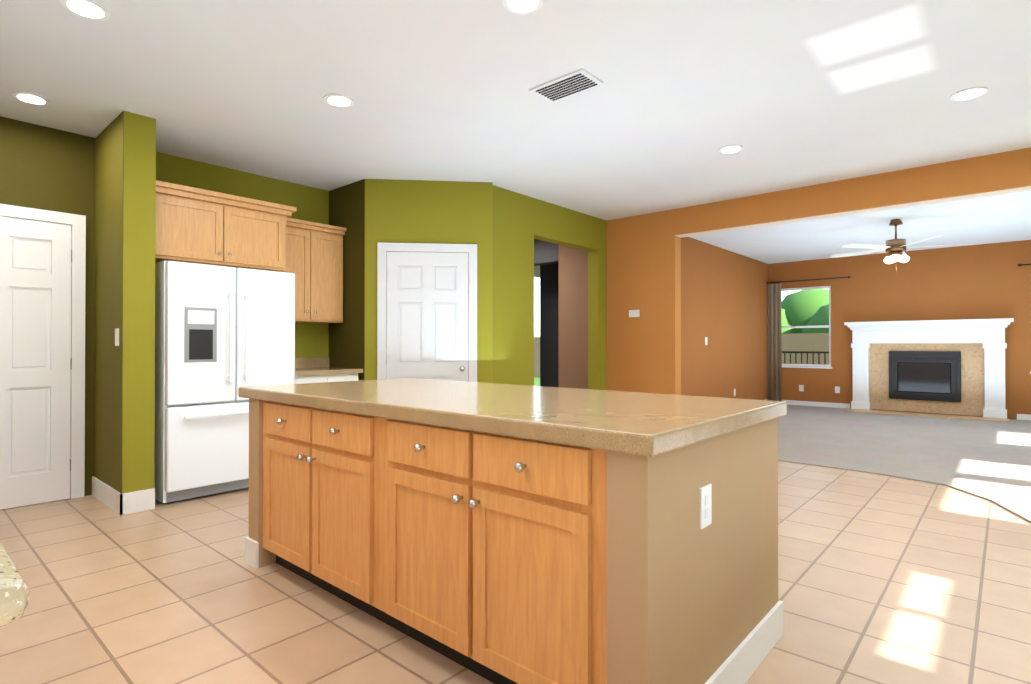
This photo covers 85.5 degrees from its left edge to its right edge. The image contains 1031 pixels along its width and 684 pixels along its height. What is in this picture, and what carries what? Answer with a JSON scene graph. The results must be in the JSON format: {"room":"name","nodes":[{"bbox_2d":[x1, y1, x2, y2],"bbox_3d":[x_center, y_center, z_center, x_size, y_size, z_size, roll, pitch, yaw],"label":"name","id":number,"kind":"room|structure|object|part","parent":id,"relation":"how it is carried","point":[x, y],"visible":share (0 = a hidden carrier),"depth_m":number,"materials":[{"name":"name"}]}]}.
{"room":"kitchen","nodes":[
{"label":"kitchen","id":0,"kind":"room"},
{"bbox_2d":[92,110,155,514],"bbox_3d":[-2.884,-0.202,4.097,0.774,2.740,0.204,0,0,41],"label":"wall","id":1,"kind":"structure","parent":0,"point":[123,477],"depth_m":3.88,"materials":[{"name":"green paint"}]},
{"bbox_2d":[115,328,118,345],"bbox_3d":[-2.756,-0.034,3.859,0.080,0.120,0.006,0,0,41],"label":"light switch","id":2,"kind":"object","parent":1,"relation":"attached to","point":[117,329],"depth_m":3.84,"materials":[{"name":"white plastic"}]},
{"bbox_2d":[0,116,364,509],"bbox_3d":[-3.789,-0.207,3.278,0.800,2.740,6.490,0,0,41],"label":"wall","id":3,"kind":"structure","parent":0,"point":[47,242],"depth_m":4.12,"materials":[{"name":"green paint"}]},
{"bbox_3d":[-3.558,0.104,3.840,0.100,2.125,0.970,0,0,41],"label":"door","id":4,"kind":"part","parent":3,"relation":"part of","materials":[{"name":"white wood"}]},
{"bbox_2d":[155,184,290,271],"bbox_3d":[-2.542,-0.878,4.636,0.580,0.520,1.050,0,0,41],"label":"upper cabinet","id":5,"kind":"object","parent":3,"relation":"attached to","point":[199,226],"depth_m":4.43,"materials":[{"name":"brown wood"}]},
{"bbox_2d":[287,220,345,322],"bbox_3d":[-2.057,-0.646,5.380,0.320,0.905,0.710,0,0,41],"label":"upper cabinet","id":6,"kind":"object","parent":3,"relation":"attached to","point":[316,250],"depth_m":5.33,"materials":[{"name":"brown wood"}]},
{"bbox_2d":[365,179,492,382],"bbox_3d":[-0.835,-0.194,5.420,1.225,2.740,0.250,0,0,-6],"label":"wall","id":7,"kind":"structure","parent":0,"point":[428,279],"depth_m":5.39,"materials":[{"name":"green paint"}]},
{"bbox_3d":[-0.842,0.114,5.342,0.950,2.125,0.100,0,0,-6],"label":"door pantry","id":8,"kind":"part","parent":7,"relation":"part of","materials":[{"name":"white wood"}]},
{"bbox_2d":[0,461,1030,683],"bbox_3d":[0.727,1.224,5.093,10.860,0.100,15.200,0,0,41],"label":"floor","id":9,"kind":"structure","parent":0,"point":[882,579],"depth_m":2.49,"materials":[{"name":"tile"}]},
{"bbox_2d":[0,542,29,626],"bbox_3d":[-2.065,0.691,1.432,3.600,0.920,0.770,0,0,41],"label":"countertop","id":10,"kind":"structure","parent":9,"relation":"on","point":[14,595],"depth_m":0.53,"materials":[{"name":"beige stone"}]},
{"bbox_2d":[154,261,294,502],"bbox_3d":[-2.413,0.286,4.529,0.825,1.730,0.950,0,0,41],"label":"fridge","id":11,"kind":"object","parent":9,"relation":"on","point":[223,334],"visible":0.88,"depth_m":4.16,"materials":[{"name":"white metal"}]},
{"bbox_2d":[295,357,362,383],"bbox_3d":[-1.927,0.665,5.270,0.630,1.020,0.710,0,0,41],"label":"countertop","id":12,"kind":"structure","parent":9,"relation":"on","point":[313,370],"depth_m":5.17,"materials":[{"name":"beige stone"}]},
{"bbox_2d":[238,394,785,683],"bbox_3d":[-0.195,0.726,2.566,2.353,0.865,1.123,0,0,41],"label":"kitchen island","id":13,"kind":"object","parent":9,"relation":"on","point":[494,533],"depth_m":1.80,"materials":[{"name":"brown wood"}]},
{"bbox_2d":[238,378,786,449],"bbox_3d":[-0.202,0.266,2.602,2.430,0.055,1.125,0,0,41],"label":"island countertop","id":14,"kind":"structure","parent":13,"relation":"on","point":[628,420],"depth_m":2.03,"materials":[{"name":"beige stone"}]},
{"bbox_2d":[778,405,1030,522],"bbox_3d":[4.205,1.170,5.492,6.050,0.014,9.100,0,0,41],"label":"carpet floor","id":15,"kind":"structure","parent":9,"relation":"on","point":[990,461],"depth_m":6.11,"materials":[{"name":"beige carpet"}]},
{"bbox_2d":[844,318,1013,422],"bbox_3d":[6.615,0.425,9.067,2.220,1.550,0.550,0,0,41],"label":"fireplace","id":16,"kind":"object","parent":15,"relation":"on","point":[943,367],"visible":1,"depth_m":9.09,"materials":[{"name":"white"}]},
{"bbox_2d":[0,0,1030,277],"bbox_3d":[0.727,-1.625,5.111,10.860,0.120,15.200,0,0,41],"label":"ceiling","id":17,"kind":"structure","parent":0,"point":[788,94],"depth_m":3.54,"materials":[{"name":"white paint"}]},
{"bbox_2d":[12,91,50,105],"bbox_3d":[-3.125,-1.569,3.601,0.189,0.011,0.189,0,0,32],"label":"recessed light","id":18,"kind":"object","parent":17,"relation":"in","point":[31,98],"depth_m":3.58,"materials":[{"name":"white"}]},
{"bbox_2d":[60,0,110,20],"bbox_3d":[-2.030,-1.575,2.636,0.189,0.011,0.189,0,0,32],"label":"recessed light","id":19,"kind":"object","parent":17,"relation":"in","point":[89,9],"depth_m":2.63,"materials":[{"name":"white glass"}]},
{"bbox_2d":[323,94,353,107],"bbox_3d":[-1.150,-1.569,3.633,0.189,0.011,0.189,0,0,17],"label":"recessed light","id":20,"kind":"object","parent":17,"relation":"in","point":[336,100],"depth_m":3.62,"materials":[{"name":"white glass"}]},
{"bbox_2d":[503,0,542,14],"bbox_3d":[0.035,-1.576,2.588,0.189,0.011,0.189,0,0,35],"label":"recessed light","id":21,"kind":"object","parent":17,"relation":"in","point":[520,7],"depth_m":2.61,"materials":[{"name":"white"}]},
{"bbox_2d":[529,68,602,101],"bbox_3d":[0.308,-1.568,3.427,0.400,0.016,0.220,0,0,41],"label":"air vent","id":22,"kind":"object","parent":17,"relation":"in","point":[571,83],"depth_m":3.40,"materials":[{"name":"white metal"}]},
{"bbox_2d":[718,145,742,153],"bbox_3d":[1.748,-1.563,4.530,0.189,0.011,0.189,0,0,35],"label":"recessed light","id":23,"kind":"object","parent":17,"relation":"in","point":[728,149],"depth_m":4.52,"materials":[{"name":"white"}]},
{"bbox_2d":[831,219,965,263],"bbox_3d":[4.872,-1.192,7.146,1.559,0.720,1.499,0,0,41],"label":"ceiling fan","id":24,"kind":"object","parent":17,"relation":"hanging from","point":[895,248],"visible":1,"depth_m":7.03,"materials":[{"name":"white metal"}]},
{"bbox_2d":[950,87,987,100],"bbox_3d":[2.873,-1.570,3.538,0.189,0.011,0.189,0,0,35],"label":"recessed light","id":25,"kind":"object","parent":17,"relation":"in","point":[974,92],"depth_m":3.53,"materials":[{"name":"white"}]},
{"bbox_2d":[493,185,606,389],"bbox_3d":[0.375,-0.188,6.333,0.164,2.740,2.240,0,0,41],"label":"wall","id":26,"kind":"structure","parent":0,"point":[521,222],"depth_m":5.95,"materials":[{"name":"green paint"}]},
{"bbox_2d":[681,237,767,399],"bbox_3d":[3.179,-0.170,9.013,0.164,2.740,5.190,0,0,41],"label":"wall","id":27,"kind":"structure","parent":0,"point":[724,301],"depth_m":9.17,"materials":[{"name":"orange paint"}]},
{"bbox_2d":[534,147,1030,394],"bbox_3d":[2.247,-0.188,6.266,10.000,2.740,0.164,0,0,41],"label":"wall","id":28,"kind":"structure","parent":0,"point":[644,278],"depth_m":6.63,"materials":[{"name":"orange paint"}]},
{"bbox_2d":[629,310,639,316],"bbox_3d":[1.459,-0.349,6.855,0.140,0.090,0.025,0,0,41],"label":"thermostat","id":29,"kind":"object","parent":28,"relation":"attached to","point":[634,313],"depth_m":6.84,"materials":[{"name":"white plastic"}]},
{"bbox_2d":[768,240,1030,419],"bbox_3d":[7.221,-0.171,8.987,6.260,2.740,0.180,0,0,41],"label":"wall","id":30,"kind":"structure","parent":0,"point":[987,281],"depth_m":9.36,"materials":[{"name":"orange paint"}]},
{"bbox_2d":[799,385,803,390],"bbox_3d":[5.387,0.869,10.514,0.080,0.120,0.006,0,0,41],"label":"outlet","id":31,"kind":"object","parent":30,"relation":"attached to","point":[801,387],"depth_m":10.51,"materials":[{"name":"white"}]},
{"bbox_2d":[766,276,850,400],"bbox_3d":[5.409,0.006,10.371,1.435,2.365,0.048,0,0,41],"label":"curtain","id":32,"kind":"object","parent":30,"relation":"attached to","point":[774,349],"depth_m":10.72,"materials":[{"name":"brown fabric"}]},
{"bbox_2d":[835,386,839,392],"bbox_3d":[5.837,0.867,10.117,0.080,0.120,0.006,0,0,41],"label":"outlet","id":33,"kind":"object","parent":30,"relation":"attached to","point":[837,389],"depth_m":10.11,"materials":[{"name":"white plastic"}]},
{"label":"outside","id":34,"kind":"structure","parent":0,"visible":0},
{"bbox_2d":[534,289,828,385],"bbox_3d":[14.493,-0.270,4.427,44.000,3.120,38.000,0,0,41],"label":"garden","id":35,"kind":"object","parent":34,"point":[809,307],"visible":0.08,"depth_m":15.79,"materials":[{"name":"green plant"}]}
]}

